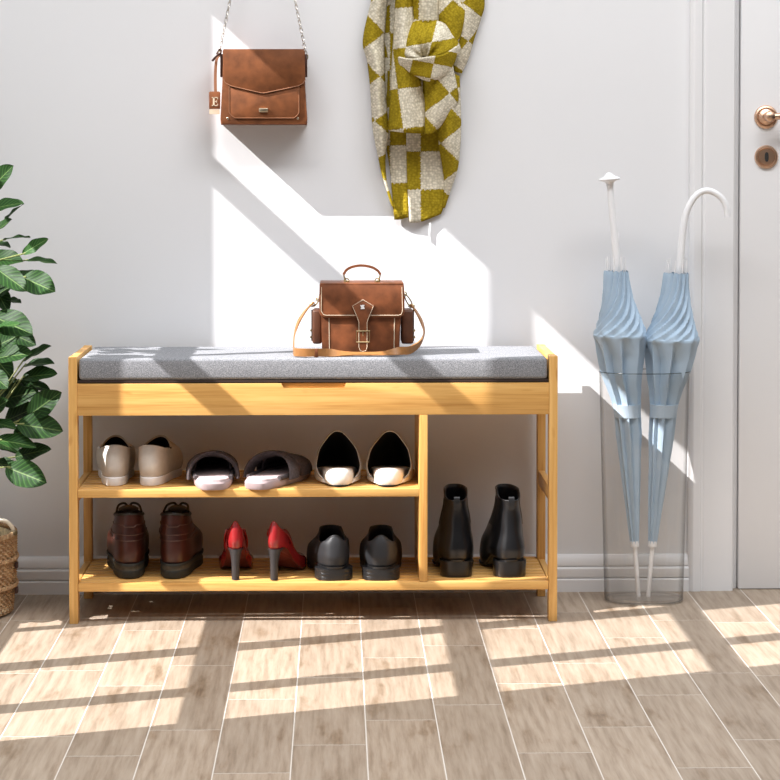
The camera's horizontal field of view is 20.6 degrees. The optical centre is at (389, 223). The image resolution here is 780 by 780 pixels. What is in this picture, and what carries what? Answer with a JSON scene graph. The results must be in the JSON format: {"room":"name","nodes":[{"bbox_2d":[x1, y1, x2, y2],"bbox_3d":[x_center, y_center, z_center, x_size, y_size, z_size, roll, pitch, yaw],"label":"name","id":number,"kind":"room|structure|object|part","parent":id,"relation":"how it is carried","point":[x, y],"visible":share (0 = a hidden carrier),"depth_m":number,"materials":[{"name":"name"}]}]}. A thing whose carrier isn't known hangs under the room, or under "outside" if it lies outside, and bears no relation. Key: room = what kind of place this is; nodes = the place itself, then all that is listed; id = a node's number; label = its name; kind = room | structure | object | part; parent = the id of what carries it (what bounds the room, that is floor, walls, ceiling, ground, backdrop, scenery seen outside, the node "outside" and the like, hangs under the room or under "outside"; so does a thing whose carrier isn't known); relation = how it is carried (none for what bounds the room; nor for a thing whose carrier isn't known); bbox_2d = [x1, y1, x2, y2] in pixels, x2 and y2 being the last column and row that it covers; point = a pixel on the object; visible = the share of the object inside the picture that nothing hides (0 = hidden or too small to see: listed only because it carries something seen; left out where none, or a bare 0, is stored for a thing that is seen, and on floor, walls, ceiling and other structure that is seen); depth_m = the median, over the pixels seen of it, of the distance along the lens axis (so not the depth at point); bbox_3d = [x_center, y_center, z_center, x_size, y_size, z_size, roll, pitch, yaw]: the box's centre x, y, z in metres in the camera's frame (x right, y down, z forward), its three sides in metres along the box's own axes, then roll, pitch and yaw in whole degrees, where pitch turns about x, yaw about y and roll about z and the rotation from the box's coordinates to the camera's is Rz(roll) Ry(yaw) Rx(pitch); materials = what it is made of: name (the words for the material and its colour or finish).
{"room":"home entryway","nodes":[
{"label":"home entryway","id":0,"kind":"room"},
{"bbox_2d":[0,0,689,556],"bbox_3d":[0.123,-1.193,4.716,3.915,4.000,0.120,0,2,-1],"label":"wall","id":1,"kind":"structure","parent":0,"point":[164,223],"depth_m":4.69,"materials":[{"name":"paint"}]},
{"bbox_2d":[15,554,688,594],"bbox_3d":[-0.530,0.769,4.692,2.375,0.080,0.020,0,2,-1],"label":"baseboard","id":2,"kind":"structure","parent":1,"relation":"attached to","point":[575,572],"depth_m":4.71,"materials":[{"name":"paint"}]},
{"bbox_2d":[687,0,735,590],"bbox_3d":[0.706,-0.261,4.690,0.098,2.140,0.022,0,2,-1],"label":"trim","id":3,"kind":"structure","parent":1,"relation":"attached to","point":[712,22],"depth_m":4.70,"materials":[{"name":"paint"}]},
{"bbox_2d":[733,0,738,587],"bbox_3d":[1.196,-0.219,4.785,0.888,2.050,0.118,0,2,-1],"label":"trim","id":4,"kind":"structure","parent":1,"relation":"attached to","point":[737,1],"depth_m":4.73,"materials":[{"name":"paint"}]},
{"bbox_2d":[736,0,779,588],"bbox_3d":[1.199,-0.213,4.709,0.860,2.038,0.102,0,2,-1],"label":"door","id":5,"kind":"structure","parent":1,"relation":"in","point":[758,355],"depth_m":4.71,"materials":[{"name":"paint"}]},
{"bbox_3d":[0.826,-0.146,4.702,0.052,0.052,0.006,0,2,-1],"label":"key plate","id":6,"kind":"part","parent":5,"relation":"part of","materials":[{"name":"brown metal"}]},
{"bbox_3d":[0.870,-0.234,4.676,0.142,0.052,0.054,0,2,-1],"label":"handle","id":7,"kind":"part","parent":5,"relation":"part of","materials":[{"name":"brown metal"}]},
{"bbox_3d":[0.083,-0.696,4.646,0.028,0.028,0.050,0,2,-1],"label":"wall hook","id":8,"kind":"object","parent":1,"relation":"attached to","visible":0},
{"bbox_2d":[363,0,484,222],"bbox_3d":[0.075,-0.339,4.617,0.266,0.676,0.124,0,2,-1],"label":"scarf","id":9,"kind":"object","parent":8,"relation":"hanging from","point":[414,50],"visible":1,"depth_m":4.63,"materials":[{"name":"yellow fabric"}]},
{"bbox_2d":[0,586,779,779],"bbox_3d":[0.167,0.925,2.926,3.920,0.120,3.840,0,2,-1],"label":"floor","id":10,"kind":"structure","parent":0,"point":[472,685],"depth_m":3.88,"materials":[{"name":"brown wood"}]},
{"bbox_2d":[0,518,18,616],"bbox_3d":[-0.913,0.711,4.485,0.269,0.201,0.269,1,2,18],"label":"wicker basket","id":11,"kind":"object","parent":10,"relation":"on","point":[9,554],"visible":1,"depth_m":4.45,"materials":[{"name":"beige wicker"}]},
{"bbox_3d":[-0.819,0.631,4.456,0.082,0.038,0.014,-1,2,-24],"label":"rope handle","id":12,"kind":"part","parent":11,"relation":"part of","materials":[{"name":"beige fabric"}]},
{"bbox_2d":[0,164,62,487],"bbox_3d":[-1.030,0.193,4.414,0.692,1.250,0.422,1,2,27],"label":"potted plant","id":13,"kind":"object","parent":10,"relation":"on","point":[32,419],"visible":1,"depth_m":4.41,"materials":[{"name":"green plant"}]},
{"bbox_2d":[68,344,557,623],"bbox_3d":[-0.159,0.541,4.527,1.000,0.547,0.280,0,2,-1],"label":"bench","id":14,"kind":"object","parent":10,"relation":"on","point":[429,380],"visible":0.98,"depth_m":4.39,"materials":[{"name":"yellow wood"}]},
{"bbox_3d":[-0.647,0.545,4.389,0.018,0.547,0.030,0,2,-1],"label":"leg","id":15,"kind":"part","parent":14,"relation":"part of","materials":[{"name":"brown wood"}]},
{"bbox_3d":[-0.650,0.329,4.508,0.016,0.122,0.220,0,2,-1],"label":"panel","id":16,"kind":"part","parent":14,"relation":"part of","materials":[{"name":"brown wood"}]},
{"bbox_3d":[-0.650,0.555,4.515,0.014,0.030,0.220,0,2,-1],"label":"rail","id":17,"kind":"part","parent":14,"relation":"part of","materials":[{"name":"brown wood"}]},
{"bbox_3d":[-0.650,0.743,4.521,0.014,0.020,0.220,0,2,-1],"label":"rail","id":18,"kind":"part","parent":14,"relation":"part of","materials":[{"name":"brown wood"}]},
{"bbox_3d":[-0.654,0.537,4.639,0.018,0.547,0.030,0,2,-1],"label":"leg","id":19,"kind":"part","parent":14,"relation":"part of","materials":[{"name":"brown wood"}]},
{"bbox_2d":[96,435,135,485],"bbox_3d":[-0.581,0.493,4.539,0.083,0.090,0.235,0,2,-5],"label":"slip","id":20,"kind":"object","parent":14,"relation":"on","point":[116,457],"visible":1,"depth_m":4.44,"materials":[{"name":"beige leather"}]},
{"bbox_2d":[107,502,148,578],"bbox_3d":[-0.555,0.657,4.545,0.091,0.145,0.247,0,2,-8],"label":"boot","id":21,"kind":"object","parent":14,"relation":"on","point":[128,535],"visible":1,"depth_m":4.44,"materials":[{"name":"red leather"}]},
{"bbox_2d":[138,435,182,485],"bbox_3d":[-0.487,0.493,4.539,0.083,0.090,0.235,0,2,7],"label":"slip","id":22,"kind":"object","parent":14,"relation":"on","point":[160,460],"visible":1,"depth_m":4.45,"materials":[{"name":"beige leather"}]},
{"bbox_2d":[159,502,202,578],"bbox_3d":[-0.446,0.657,4.546,0.091,0.145,0.247,0,2,2],"label":"boot","id":23,"kind":"object","parent":14,"relation":"on","point":[181,550],"visible":1,"depth_m":4.44,"materials":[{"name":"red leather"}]},
{"bbox_2d":[186,450,239,489],"bbox_3d":[-0.372,0.505,4.490,0.112,0.069,0.251,0,2,-5],"label":"slipper","id":24,"kind":"object","parent":14,"relation":"on","point":[213,469],"visible":1,"depth_m":4.46,"materials":[{"name":"grey fabric"}]},
{"bbox_2d":[219,521,253,579],"bbox_3d":[-0.324,0.670,4.510,0.074,0.122,0.202,0,2,-3],"label":"pump","id":25,"kind":"object","parent":14,"relation":"on","point":[235,554],"visible":1,"depth_m":4.43,"materials":[{"name":"red leather"}]},
{"bbox_2d":[78,469,418,497],"bbox_3d":[-0.292,0.547,4.522,0.698,0.016,0.275,0,2,-1],"label":"shelf","id":26,"kind":"object","parent":14,"relation":"attached to","point":[90,485],"depth_m":4.39,"materials":[{"name":"yellow wood"}]},
{"bbox_2d":[243,450,311,489],"bbox_3d":[-0.234,0.505,4.492,0.112,0.069,0.251,1,2,21],"label":"slipper","id":27,"kind":"object","parent":14,"relation":"on","point":[274,468],"visible":1,"depth_m":4.46,"materials":[{"name":"grey fabric"}]},
{"bbox_3d":[-0.163,0.350,4.653,0.964,0.065,0.014,0,2,-1],"label":"panel","id":28,"kind":"part","parent":14,"relation":"part of","materials":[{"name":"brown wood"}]},
{"bbox_2d":[267,521,305,579],"bbox_3d":[-0.220,0.670,4.508,0.074,0.122,0.202,0,2,13],"label":"pump","id":29,"kind":"object","parent":14,"relation":"on","point":[282,551],"visible":1,"depth_m":4.43,"materials":[{"name":"red leather"}]},
{"bbox_3d":[-0.160,0.317,4.521,0.960,0.005,0.274,0,2,-1],"label":"lid","id":30,"kind":"part","parent":14,"relation":"part of","materials":[{"name":"brown wood"}]},
{"bbox_3d":[-0.156,0.358,4.389,0.964,0.065,0.014,0,2,-1],"label":"panel","id":31,"kind":"part","parent":14,"relation":"part of","materials":[{"name":"brown wood"}]},
{"bbox_2d":[79,346,546,379],"bbox_3d":[-0.159,0.292,4.518,0.958,0.045,0.275,0,2,-1],"label":"cushion","id":32,"kind":"object","parent":14,"relation":"on","point":[427,362],"depth_m":4.39,"materials":[{"name":"grey fabric"}]},
{"bbox_2d":[78,556,548,591],"bbox_3d":[-0.159,0.740,4.532,0.964,0.017,0.275,0,2,-1],"label":"shelf","id":33,"kind":"object","parent":14,"relation":"attached to","point":[94,575],"depth_m":4.42,"materials":[{"name":"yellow wood"}]},
{"bbox_2d":[306,525,352,580],"bbox_3d":[-0.129,0.683,4.532,0.091,0.095,0.257,0,2,-7],"label":"shoe","id":34,"kind":"object","parent":14,"relation":"on","point":[328,551],"visible":1,"depth_m":4.42,"materials":[{"name":"black leather"}]},
{"bbox_2d":[314,430,361,486],"bbox_3d":[-0.111,0.487,4.531,0.098,0.102,0.237,0,2,-3],"label":"mule","id":35,"kind":"object","parent":14,"relation":"on","point":[338,461],"visible":1,"depth_m":4.57,"materials":[{"name":"white leather"}]},
{"bbox_2d":[293,264,424,356],"bbox_3d":[-0.064,0.178,4.457,0.275,0.187,0.146,0,2,-1],"label":"satchel","id":36,"kind":"object","parent":14,"relation":"on","point":[352,317],"visible":1,"depth_m":4.43,"materials":[{"name":"brown leather"}]},
{"bbox_3d":[-0.058,0.096,4.458,0.081,0.023,0.013,0,2,-1],"label":"handle","id":37,"kind":"part","parent":36,"relation":"part of","materials":[{"name":"brown leather"}]},
{"bbox_2d":[359,525,401,580],"bbox_3d":[-0.019,0.683,4.533,0.091,0.095,0.257,0,2,0],"label":"shoe","id":38,"kind":"object","parent":14,"relation":"on","point":[380,551],"visible":1,"depth_m":4.42,"materials":[{"name":"black leather"}]},
{"bbox_2d":[366,430,412,486],"bbox_3d":[0.000,0.487,4.531,0.098,0.102,0.237,0,2,3],"label":"mule","id":39,"kind":"object","parent":14,"relation":"on","point":[389,459],"visible":1,"depth_m":4.57,"materials":[{"name":"white leather"}]},
{"bbox_2d":[432,484,473,576],"bbox_3d":[0.136,0.640,4.558,0.089,0.179,0.243,0,2,-1],"label":"boot","id":40,"kind":"object","parent":14,"relation":"on","point":[453,548],"visible":1,"depth_m":4.45,"materials":[{"name":"black leather"}]},
{"bbox_2d":[479,484,525,576],"bbox_3d":[0.239,0.640,4.558,0.089,0.179,0.243,0,2,-6],"label":"boot","id":41,"kind":"object","parent":14,"relation":"on","point":[502,543],"visible":1,"depth_m":4.45,"materials":[{"name":"black leather"}]},
{"bbox_3d":[0.329,0.536,4.664,0.018,0.547,0.030,0,2,-1],"label":"leg","id":42,"kind":"part","parent":14,"relation":"part of","materials":[{"name":"brown wood"}]},
{"bbox_3d":[0.332,0.742,4.545,0.014,0.020,0.220,0,2,-1],"label":"rail","id":43,"kind":"part","parent":14,"relation":"part of","materials":[{"name":"brown wood"}]},
{"bbox_3d":[0.332,0.554,4.540,0.014,0.030,0.220,0,2,-1],"label":"rail","id":44,"kind":"part","parent":14,"relation":"part of","materials":[{"name":"brown wood"}]},
{"bbox_3d":[0.332,0.328,4.532,0.016,0.122,0.220,0,2,-1],"label":"panel","id":45,"kind":"part","parent":14,"relation":"part of","materials":[{"name":"brown wood"}]},
{"bbox_3d":[0.335,0.544,4.414,0.018,0.547,0.030,0,2,-1],"label":"leg","id":46,"kind":"part","parent":14,"relation":"part of","materials":[{"name":"brown wood"}]},
{"bbox_2d":[599,369,689,600],"bbox_3d":[0.547,0.563,4.612,0.197,0.494,0.129,0,2,-1],"label":"umbrella stand","id":47,"kind":"object","parent":10,"relation":"on","point":[643,369],"visible":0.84,"depth_m":4.60,"materials":[{"name":"clear glass"}]},
{"bbox_2d":[593,173,646,596],"bbox_3d":[0.495,0.348,4.604,0.113,0.915,0.112,1,2,23],"label":"umbrella","id":48,"kind":"object","parent":47,"relation":"in","point":[620,334],"visible":0.99,"depth_m":4.58,"materials":[{"name":"blue fabric"}]},
{"bbox_3d":[0.472,-0.001,4.593,0.050,0.218,0.047,0,2,-1],"label":"handle","id":49,"kind":"part","parent":48,"relation":"part of","materials":[{"name":"white plastic"}]},
{"bbox_2d":[645,187,730,596],"bbox_3d":[0.630,0.364,4.596,0.176,0.883,0.117,1,2,23],"label":"umbrella","id":50,"kind":"object","parent":47,"relation":"in","point":[672,341],"visible":1,"depth_m":4.59,"materials":[{"name":"blue fabric"}]},
{"bbox_3d":[0.672,0.015,4.598,0.118,0.186,0.016,0,2,-1],"label":"handle","id":51,"kind":"part","parent":50,"relation":"part of","materials":[{"name":"white plastic"}]},
{"bbox_3d":[-0.277,-0.816,4.633,0.028,0.028,0.050,0,2,-1],"label":"wall hook","id":52,"kind":"object","parent":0,"visible":0},
{"bbox_2d":[209,0,307,124],"bbox_3d":[-0.283,-0.511,4.623,0.214,0.596,0.088,0,2,-1],"label":"purse","id":53,"kind":"object","parent":52,"relation":"hanging from","point":[260,86],"visible":1,"depth_m":4.59,"materials":[{"name":"brown leather"}]},
{"bbox_3d":[-0.275,-0.586,4.627,0.193,0.447,0.019,0,2,-1],"label":"chain","id":54,"kind":"part","parent":53,"relation":"part of","materials":[{"name":"metal"}]}
]}

